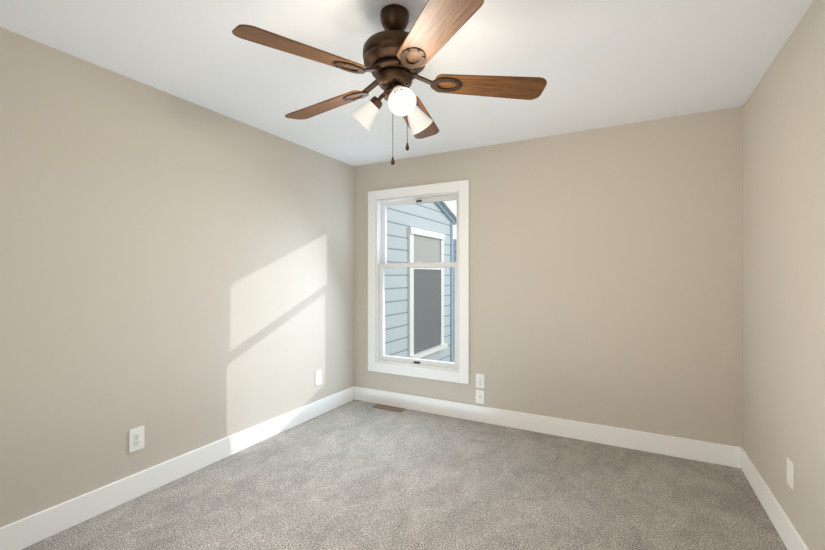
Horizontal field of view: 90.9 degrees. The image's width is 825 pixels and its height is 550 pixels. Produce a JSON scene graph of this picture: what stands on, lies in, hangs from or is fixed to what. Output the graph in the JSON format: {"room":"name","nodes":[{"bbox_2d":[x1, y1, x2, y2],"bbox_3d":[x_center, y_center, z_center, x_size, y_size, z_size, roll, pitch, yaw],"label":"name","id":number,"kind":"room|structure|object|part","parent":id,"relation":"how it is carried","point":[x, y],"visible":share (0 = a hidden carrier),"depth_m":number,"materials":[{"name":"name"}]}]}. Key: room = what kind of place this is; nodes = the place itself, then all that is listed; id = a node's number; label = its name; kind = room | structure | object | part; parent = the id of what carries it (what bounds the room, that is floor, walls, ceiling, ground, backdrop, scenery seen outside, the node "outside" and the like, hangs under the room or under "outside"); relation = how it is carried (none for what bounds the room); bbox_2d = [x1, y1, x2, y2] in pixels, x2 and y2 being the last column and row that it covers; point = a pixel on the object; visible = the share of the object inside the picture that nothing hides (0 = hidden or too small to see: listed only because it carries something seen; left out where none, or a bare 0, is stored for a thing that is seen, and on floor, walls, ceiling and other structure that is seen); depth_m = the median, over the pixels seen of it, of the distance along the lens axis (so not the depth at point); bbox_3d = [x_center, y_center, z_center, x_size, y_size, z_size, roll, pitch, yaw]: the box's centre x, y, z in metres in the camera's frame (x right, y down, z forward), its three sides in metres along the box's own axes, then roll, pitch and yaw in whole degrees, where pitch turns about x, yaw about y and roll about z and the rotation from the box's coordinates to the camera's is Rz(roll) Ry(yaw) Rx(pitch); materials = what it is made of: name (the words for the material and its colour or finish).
{"room":"empty bedroom","nodes":[
{"label":"empty bedroom","id":0,"kind":"room"},
{"bbox_2d":[0,27,353,527],"bbox_3d":[-1.621,0.080,2.520,0.140,2.440,4.290,0,0,28],"label":"wall","id":1,"kind":"structure","parent":0,"point":[176,268],"depth_m":2.42,"materials":[{"name":"beige paint"}]},
{"bbox_2d":[129,426,143,452],"bbox_3d":[-1.613,0.960,2.378,0.009,0.132,0.082,0,0,28],"label":"outlet","id":2,"kind":"object","parent":1,"relation":"attached to","point":[136,435],"visible":1,"depth_m":2.37,"materials":[{"name":"white plastic"}]},
{"bbox_2d":[0,386,354,549],"bbox_3d":[-1.553,1.229,2.484,0.015,0.142,4.010,0,0,28],"label":"baseboard","id":3,"kind":"structure","parent":1,"relation":"attached to","point":[21,534],"depth_m":2.42,"materials":[{"name":"white wood"}]},
{"bbox_2d":[315,370,321,385],"bbox_3d":[-0.871,0.950,3.763,0.009,0.132,0.082,0,0,28],"label":"outlet","id":4,"kind":"object","parent":1,"relation":"attached to","point":[318,374],"visible":1,"depth_m":3.76,"materials":[{"name":"white plastic"}]},
{"bbox_2d":[22,400,786,549],"bbox_3d":[-0.141,1.360,1.726,3.500,0.120,4.290,0,0,28],"label":"floor","id":5,"kind":"structure","parent":0,"point":[354,475],"depth_m":2.40,"materials":[{"name":"grey carpet"}]},
{"bbox_2d":[373,404,404,411],"bbox_3d":[-0.233,1.294,3.957,0.322,0.013,0.085,0,0,28],"label":"floor vent","id":6,"kind":"object","parent":5,"relation":"in","point":[380,406],"visible":1,"depth_m":3.95,"materials":[{"name":"brown metal"}]},
{"bbox_2d":[0,0,812,165],"bbox_3d":[-0.141,-1.200,1.726,3.500,0.120,4.290,0,0,28],"label":"ceiling","id":7,"kind":"structure","parent":0,"point":[603,63],"depth_m":2.11,"materials":[{"name":"white paint"}]},
{"bbox_2d":[232,0,546,164],"bbox_3d":[-0.103,-0.801,1.796,1.246,0.678,1.271,0,0,28],"label":"fan","id":8,"kind":"object","parent":7,"relation":"hanging from","point":[395,57],"visible":1,"depth_m":1.68,"materials":[{"name":"brown wood"}]},
{"bbox_3d":[-0.403,-0.831,1.505,0.485,0.006,0.148,-3,14,-39],"label":"blade","id":9,"kind":"part","parent":8,"relation":"part of","materials":[{"name":"brown wood"}]},
{"bbox_3d":[-0.427,-0.831,1.995,0.485,0.006,0.148,-2,11,33],"label":"blade","id":10,"kind":"part","parent":8,"relation":"part of","materials":[{"name":"brown wood"}]},
{"bbox_3d":[-0.214,-0.708,1.804,0.131,0.131,0.115,0,0,28],"label":"lamp shade","id":11,"kind":"part","parent":8,"relation":"part of","materials":[{"name":"white glass"}]},
{"bbox_3d":[-0.043,-0.708,1.622,0.122,0.131,0.126,0,0,28],"label":"lamp shade","id":12,"kind":"part","parent":8,"relation":"part of","materials":[{"name":"white glass"}]},
{"bbox_3d":[0.033,-0.708,1.858,0.113,0.131,0.131,0,0,28],"label":"lamp shade","id":13,"kind":"part","parent":8,"relation":"part of","materials":[{"name":"white glass"}]},
{"bbox_3d":[0.032,-0.831,2.169,0.148,0.006,0.485,-12,-5,14],"label":"blade","id":14,"kind":"part","parent":8,"relation":"part of","materials":[{"name":"brown wood"}]},
{"bbox_3d":[0.071,-0.831,1.376,0.148,0.006,0.485,13,-3,-21],"label":"blade","id":15,"kind":"part","parent":8,"relation":"part of","materials":[{"name":"brown wood"}]},
{"bbox_3d":[0.339,-0.831,1.787,0.485,0.006,0.148,2,-12,-3],"label":"blade","id":16,"kind":"part","parent":8,"relation":"part of","materials":[{"name":"brown wood"}]},
{"bbox_2d":[354,106,742,447],"bbox_3d":[0.840,0.080,3.555,3.220,2.440,0.140,0,0,28],"label":"wall","id":17,"kind":"structure","parent":0,"point":[606,263],"depth_m":3.15,"materials":[{"name":"beige paint"}]},
{"bbox_2d":[368,180,468,383],"bbox_3d":[0.067,0.060,3.976,1.090,1.834,0.188,0,0,28],"label":"window","id":18,"kind":"structure","parent":17,"relation":"in","point":[459,188],"depth_m":3.85,"materials":[{"name":"white wood"}]},
{"bbox_2d":[379,262,457,368],"bbox_3d":[0.051,0.373,3.947,0.870,0.988,0.035,0,0,28],"label":"sash","id":19,"kind":"object","parent":18,"relation":"attached to","point":[382,266],"depth_m":3.99,"materials":[{"name":"white plastic"}]},
{"bbox_2d":[382,195,456,267],"bbox_3d":[0.072,-0.410,3.986,0.870,0.675,0.035,0,0,28],"label":"sash","id":20,"kind":"object","parent":18,"relation":"attached to","point":[447,198],"depth_m":4.08,"materials":[{"name":"white plastic"}]},
{"bbox_2d":[476,389,483,403],"bbox_3d":[0.597,1.078,3.597,0.080,0.120,0.016,0,0,28],"label":"outlet","id":21,"kind":"object","parent":17,"relation":"attached to","point":[479,393],"visible":1,"depth_m":3.60,"materials":[{"name":"white plastic"}]},
{"bbox_2d":[476,373,484,388],"bbox_3d":[0.600,0.938,3.599,0.080,0.125,0.009,0,0,28],"label":"outlet","id":22,"kind":"object","parent":17,"relation":"attached to","point":[480,378],"visible":1,"depth_m":3.60,"materials":[{"name":"white plastic"}]},
{"bbox_2d":[355,386,740,467],"bbox_3d":[0.803,1.229,3.487,3.190,0.142,0.015,0,0,28],"label":"baseboard","id":23,"kind":"structure","parent":17,"relation":"attached to","point":[703,451],"depth_m":3.25,"materials":[{"name":"white wood"}]},
{"bbox_2d":[743,0,824,549],"bbox_3d":[1.340,0.080,0.933,0.140,2.440,4.290,0,0,28],"label":"wall","id":24,"kind":"structure","parent":0,"point":[784,114],"depth_m":1.96,"materials":[{"name":"beige paint"}]},
{"bbox_2d":[741,447,809,549],"bbox_3d":[1.271,1.229,0.969,0.015,0.142,4.010,0,0,28],"label":"baseboard","id":25,"kind":"structure","parent":24,"relation":"attached to","point":[785,528],"depth_m":2.12,"materials":[{"name":"white wood"}]},
{"bbox_2d":[787,457,793,490],"bbox_3d":[1.785,0.938,1.919,0.008,0.125,0.082,0,0,28],"label":"outlet plate","id":26,"kind":"object","parent":24,"relation":"attached to","point":[790,465],"visible":1,"depth_m":1.91,"materials":[{"name":"white plastic"}]},
{"label":"outside","id":27,"kind":"structure","parent":0,"visible":0},
{"bbox_2d":[453,337,454,362],"bbox_3d":[1.987,1.850,10.054,22.000,0.100,12.400,0,0,28],"label":"ground","id":28,"kind":"structure","parent":27,"point":[453,337],"depth_m":9.77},
{"bbox_2d":[435,201,455,361],"bbox_3d":[-0.419,-0.301,6.625,1.000,4.203,4.053,0,0,28],"label":"wing","id":29,"kind":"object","parent":28,"relation":"on","point":[443,206],"visible":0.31,"depth_m":7.94},
{"bbox_2d":[385,202,450,361],"bbox_3d":[-0.187,-0.259,6.370,0.150,4.117,3.810,0,0,28],"label":"wall","id":30,"kind":"structure","parent":29,"relation":"attached to","point":[427,216],"depth_m":6.30,"materials":[{"name":"blue wood"}]},
{"bbox_2d":[407,226,447,358],"bbox_3d":[0.289,0.290,7.005,0.090,2.120,1.400,0,0,28],"label":"wing window","id":31,"kind":"structure","parent":30,"relation":"in","point":[425,285],"depth_m":6.93,"materials":[{"name":"grey glass"}]},
{"bbox_2d":[453,239,455,336],"bbox_3d":[0.310,0.375,12.429,6.800,2.850,0.200,0,0,28],"label":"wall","id":32,"kind":"structure","parent":28,"relation":"on","point":[454,240],"depth_m":11.82,"materials":[{"name":"blue"}]}
]}

